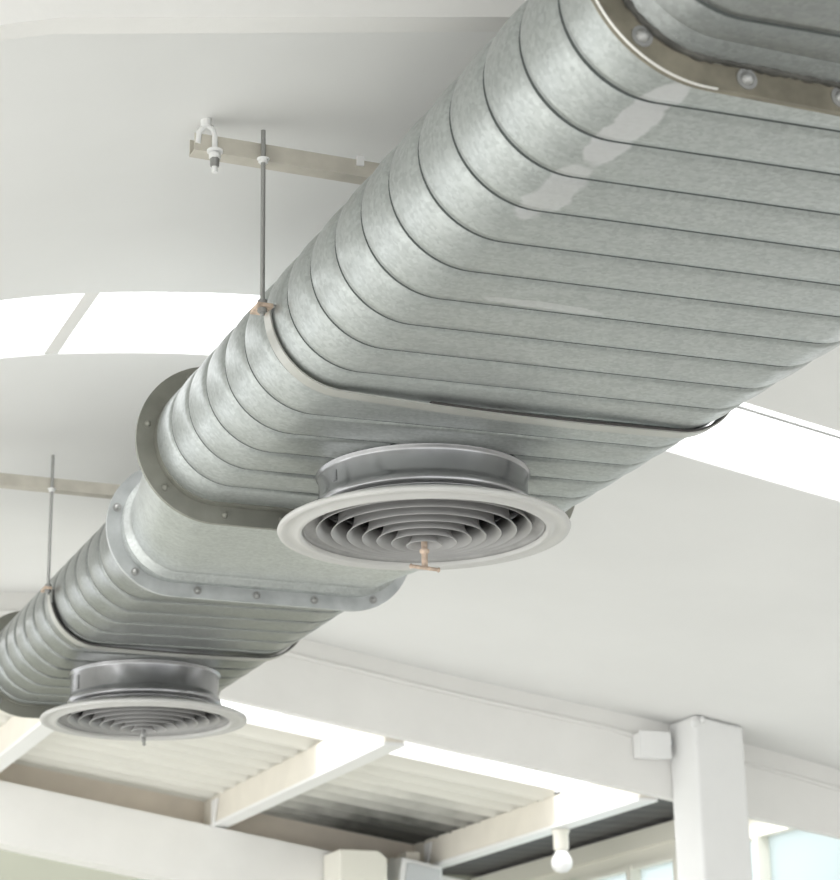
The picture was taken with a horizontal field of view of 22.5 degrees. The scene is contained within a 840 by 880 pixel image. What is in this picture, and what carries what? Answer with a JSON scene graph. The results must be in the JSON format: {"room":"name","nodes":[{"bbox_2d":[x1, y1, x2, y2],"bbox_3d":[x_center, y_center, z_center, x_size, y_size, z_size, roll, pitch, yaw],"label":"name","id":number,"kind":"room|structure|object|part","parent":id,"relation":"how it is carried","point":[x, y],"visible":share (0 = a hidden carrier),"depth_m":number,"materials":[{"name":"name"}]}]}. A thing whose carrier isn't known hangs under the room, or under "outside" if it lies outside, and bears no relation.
{"room":"industrial building interior","nodes":[
{"label":"industrial building interior","id":0,"kind":"room"},
{"bbox_2d":[0,712,485,879],"bbox_3d":[-2.483,3.308,11.001,6.270,4.000,0.100,7,-20,-22],"label":"skylight","id":1,"kind":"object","parent":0,"point":[13,865],"depth_m":11.60,"materials":[{"name":"white glass"}]},
{"bbox_2d":[0,32,839,769],"bbox_3d":[1.123,-0.158,3.997,7.400,1.265,9.020,7,-20,-22],"label":"ceiling","id":2,"kind":"structure","parent":0,"point":[704,579],"depth_m":5.80,"materials":[{"name":"white paint"}]},
{"bbox_2d":[0,455,299,661],"bbox_3d":[-0.803,0.329,5.955,1.900,0.546,0.061,7,-20,-22],"label":"hanger","id":3,"kind":"object","parent":2,"relation":"hanging from","point":[51,485],"visible":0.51,"depth_m":5.91,"materials":[{"name":"silver metal"}]},
{"bbox_3d":[-1.027,0.233,5.878,0.010,0.405,0.009,7,-20,-22],"label":"threaded rod","id":4,"kind":"part","parent":3,"relation":"part of","materials":[{"name":"silver metal"}]},
{"bbox_2d":[0,510,355,718],"bbox_3d":[-0.711,0.491,6.051,0.808,0.343,1.623,7,-20,-22],"label":"duct section","id":5,"kind":"object","parent":2,"relation":"hanging from","point":[92,597],"visible":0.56,"depth_m":5.78,"materials":[{"name":"grey metal"}]},
{"bbox_2d":[40,659,246,745],"bbox_3d":[-0.809,0.790,6.206,0.603,0.205,0.603,-5,-19,12],"label":"diffuser","id":6,"kind":"object","parent":5,"relation":"attached to","point":[143,700],"visible":1,"depth_m":6.08,"materials":[{"name":"grey metal"}]},
{"bbox_2d":[0,0,525,40],"bbox_3d":[1.196,-0.115,3.801,7.400,1.187,0.053,7,-20,-22],"label":"cross beam","id":7,"kind":"structure","parent":2,"relation":"attached to","point":[18,18],"depth_m":3.33,"materials":[{"name":"white paint"}]},
{"bbox_2d":[0,592,839,838],"bbox_3d":[-0.627,0.956,8.036,7.400,1.272,0.045,7,-20,-22],"label":"beam","id":8,"kind":"structure","parent":2,"relation":"attached to","point":[288,685],"depth_m":8.36,"materials":[{"name":"white paint"}]},
{"bbox_2d":[0,610,633,736],"bbox_3d":[-0.479,0.890,8.091,2.903,0.342,0.016,7,-20,-22],"label":"conduit","id":9,"kind":"object","parent":8,"relation":"attached to","point":[291,654],"visible":0.68,"depth_m":8.31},
{"bbox_2d":[633,730,672,759],"bbox_3d":[0.947,1.239,8.564,0.167,0.110,0.072,7,-20,-22],"label":"junction box","id":10,"kind":"object","parent":8,"relation":"attached to","point":[651,745],"visible":1,"depth_m":8.53,"materials":[{"name":"white plastic"}]},
{"bbox_2d":[745,761,839,790],"bbox_3d":[1.881,1.522,8.915,1.403,0.323,0.016,7,-20,-22],"label":"conduit","id":11,"kind":"object","parent":8,"relation":"attached to","point":[746,763],"visible":0.68,"depth_m":8.80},
{"bbox_2d":[44,293,839,438],"bbox_3d":[0.465,0.310,5.500,7.400,1.126,0.430,7,-20,-22],"label":"window frame","id":12,"kind":"structure","parent":2,"relation":"attached to","point":[76,311],"depth_m":5.17,"materials":[{"name":"silver metal"}]},
{"bbox_2d":[189,118,729,437],"bbox_3d":[0.179,-0.309,4.070,1.280,0.564,0.061,7,-20,-22],"label":"hanger","id":13,"kind":"object","parent":2,"relation":"hanging from","point":[214,148],"visible":0.57,"depth_m":3.94,"materials":[{"name":"silver metal"}]},
{"bbox_3d":[-0.288,-0.401,3.884,0.010,0.372,0.009,7,-20,-22],"label":"threaded rod","id":14,"kind":"part","parent":13,"relation":"part of","materials":[{"name":"silver metal"}]},
{"bbox_2d":[135,0,839,529],"bbox_3d":[0.278,-0.265,3.803,1.051,0.358,2.118,7,-20,-22],"label":"duct section","id":15,"kind":"object","parent":2,"relation":"hanging from","point":[574,227],"visible":0.75,"depth_m":3.48,"materials":[{"name":"grey metal"}]},
{"bbox_2d":[106,420,416,610],"bbox_3d":[-0.264,0.153,5.034,1.048,0.364,0.728,7,-20,-22],"label":"connector","id":16,"kind":"object","parent":15,"relation":"attached to","point":[165,551],"visible":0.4,"depth_m":5.16,"materials":[{"name":"metal"}]},
{"bbox_2d":[277,443,570,572],"bbox_3d":[0.008,0.171,4.349,0.603,0.204,0.603,-15,-23,35],"label":"diffuser","id":17,"kind":"object","parent":15,"relation":"attached to","point":[436,507],"visible":1,"depth_m":4.25,"materials":[{"name":"grey metal"}]},
{"bbox_3d":[0.010,0.261,4.319,0.068,0.014,0.011,7,-20,-22],"label":"wing handle","id":18,"kind":"part","parent":17,"relation":"part of","materials":[{"name":"brown metal"}]},
{"bbox_2d":[593,0,839,114],"bbox_3d":[0.908,-0.755,2.376,1.050,0.357,1.197,7,-20,-22],"label":"duct section","id":19,"kind":"object","parent":15,"relation":"attached to","point":[786,52],"visible":1,"depth_m":2.68,"materials":[{"name":"grey metal"}]},
{"bbox_2d":[471,819,748,879],"bbox_3d":[1.146,3.455,10.219,0.120,3.090,3.970,7,-20,-22],"label":"wall","id":20,"kind":"structure","parent":0,"point":[664,832],"depth_m":10.98,"materials":[{"name":"white paint"}]},
{"bbox_2d":[530,819,777,879],"bbox_3d":[1.129,2.108,10.674,0.100,0.065,3.970,7,-20,-22],"label":"trim","id":21,"kind":"structure","parent":20,"relation":"attached to","point":[667,848],"depth_m":10.75,"materials":[{"name":"white paint"}]},
{"bbox_2d":[576,826,839,879],"bbox_3d":[1.126,2.912,10.397,0.100,1.635,3.970,7,-20,-22],"label":"window","id":22,"kind":"structure","parent":20,"relation":"in","point":[779,852],"depth_m":9.49,"materials":[{"name":"clear glass"}]},
{"bbox_3d":[-1.048,2.816,3.154,19.000,0.100,20.000,7,-20,-22],"label":"floor","id":23,"kind":"structure","parent":0,"visible":0},
{"bbox_2d":[324,849,386,879],"bbox_3d":[-0.289,3.406,9.786,0.250,2.962,0.230,7,-20,-22],"label":"post","id":24,"kind":"object","parent":23,"relation":"on","point":[342,864],"visible":1,"depth_m":10.14,"materials":[{"name":"white paint"}]},
{"bbox_2d":[0,781,460,879],"bbox_3d":[-1.431,1.904,10.036,4.000,0.965,0.165,7,-20,-22],"label":"beam","id":25,"kind":"structure","parent":24,"relation":"on","point":[40,823],"depth_m":9.99,"materials":[{"name":"white paint"}]},
{"bbox_2d":[0,716,53,771],"bbox_3d":[-1.631,1.194,8.904,0.096,0.150,2.383,7,-20,-22],"label":"purlin","id":26,"kind":"object","parent":25,"relation":"on","point":[18,735],"visible":0.15,"depth_m":9.04,"materials":[{"name":"white paint"}]},
{"bbox_2d":[0,710,13,726],"bbox_3d":[-2.420,1.077,9.122,1.323,0.265,1.765,7,-20,-22],"label":"sheet","id":27,"kind":"object","parent":26,"relation":"on","point":[4,717],"visible":0.09,"depth_m":9.22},
{"bbox_2d":[0,763,203,823],"bbox_3d":[-1.536,1.712,10.202,1.002,0.248,0.080,7,-20,-22],"label":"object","id":28,"kind":"structure","parent":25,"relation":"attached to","point":[186,809],"depth_m":10.17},
{"bbox_2d":[204,729,404,828],"bbox_3d":[-0.562,1.482,9.277,0.096,0.150,2.383,7,-20,-22],"label":"purlin","id":29,"kind":"object","parent":25,"relation":"on","point":[348,750],"visible":0.77,"depth_m":9.12,"materials":[{"name":"white paint"}]},
{"bbox_2d":[13,718,325,801],"bbox_3d":[-1.271,1.388,9.522,1.151,0.239,1.765,7,-20,-22],"label":"sheet","id":30,"kind":"object","parent":29,"relation":"on","point":[199,769],"visible":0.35,"depth_m":9.59,"materials":[{"name":"white metal"}]},
{"bbox_2d":[225,813,413,863],"bbox_3d":[-0.507,1.995,10.558,0.995,0.223,0.080,7,-20,-22],"label":"wall plate","id":31,"kind":"object","parent":25,"relation":"attached to","point":[298,832],"depth_m":10.51,"materials":[{"name":"white paint"}]},
{"bbox_2d":[414,783,657,868],"bbox_3d":[0.462,1.759,9.633,0.096,0.150,2.383,7,-20,-22],"label":"purlin","id":32,"kind":"object","parent":25,"relation":"on","point":[588,803],"visible":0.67,"depth_m":9.49,"materials":[{"name":"white paint"}]},
{"bbox_2d":[260,735,561,844],"bbox_3d":[-0.225,1.671,9.886,1.102,0.232,1.765,7,-20,-22],"label":"sheet","id":33,"kind":"object","parent":32,"relation":"on","point":[399,796],"visible":0.62,"depth_m":9.71,"materials":[{"name":"white metal"}]},
{"bbox_2d":[387,852,441,879],"bbox_3d":[-0.036,2.140,10.349,0.244,0.250,0.222,7,-20,-22],"label":"fitting","id":34,"kind":"object","parent":32,"relation":"attached to","point":[407,866],"visible":0.98,"depth_m":10.28,"materials":[{"name":"white plastic"}]},
{"bbox_3d":[0.009,2.145,10.259,0.202,0.182,0.010,7,-20,-22],"label":"panel","id":35,"kind":"part","parent":34,"relation":"part of","materials":[{"name":"grey"}]},
{"bbox_2d":[442,792,673,875],"bbox_3d":[0.478,2.079,11.021,1.110,0.020,2.880,7,-20,-22],"label":"sheet","id":36,"kind":"object","parent":32,"relation":"on","point":[662,811],"visible":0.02,"depth_m":11.04,"materials":[{"name":"grey metal"}]},
{"bbox_2d":[551,828,572,872],"bbox_3d":[0.618,1.799,9.255,0.096,0.189,0.096,7,-20,-22],"label":"light bulb","id":37,"kind":"object","parent":32,"relation":"hanging from","point":[561,862],"visible":1,"depth_m":9.23,"materials":[{"name":"white glass"}]},
{"bbox_3d":[0.619,1.840,9.241,0.096,0.102,0.096,7,-20,-22],"label":"bulb","id":38,"kind":"part","parent":37,"relation":"part of","materials":[{"name":"white glass"}]},
{"bbox_2d":[669,716,751,879],"bbox_3d":[1.182,2.669,8.082,0.248,3.224,0.239,7,-20,-22],"label":"square column","id":39,"kind":"structure","parent":23,"relation":"on","point":[712,837],"depth_m":8.42,"materials":[{"name":"paint"}]}
]}

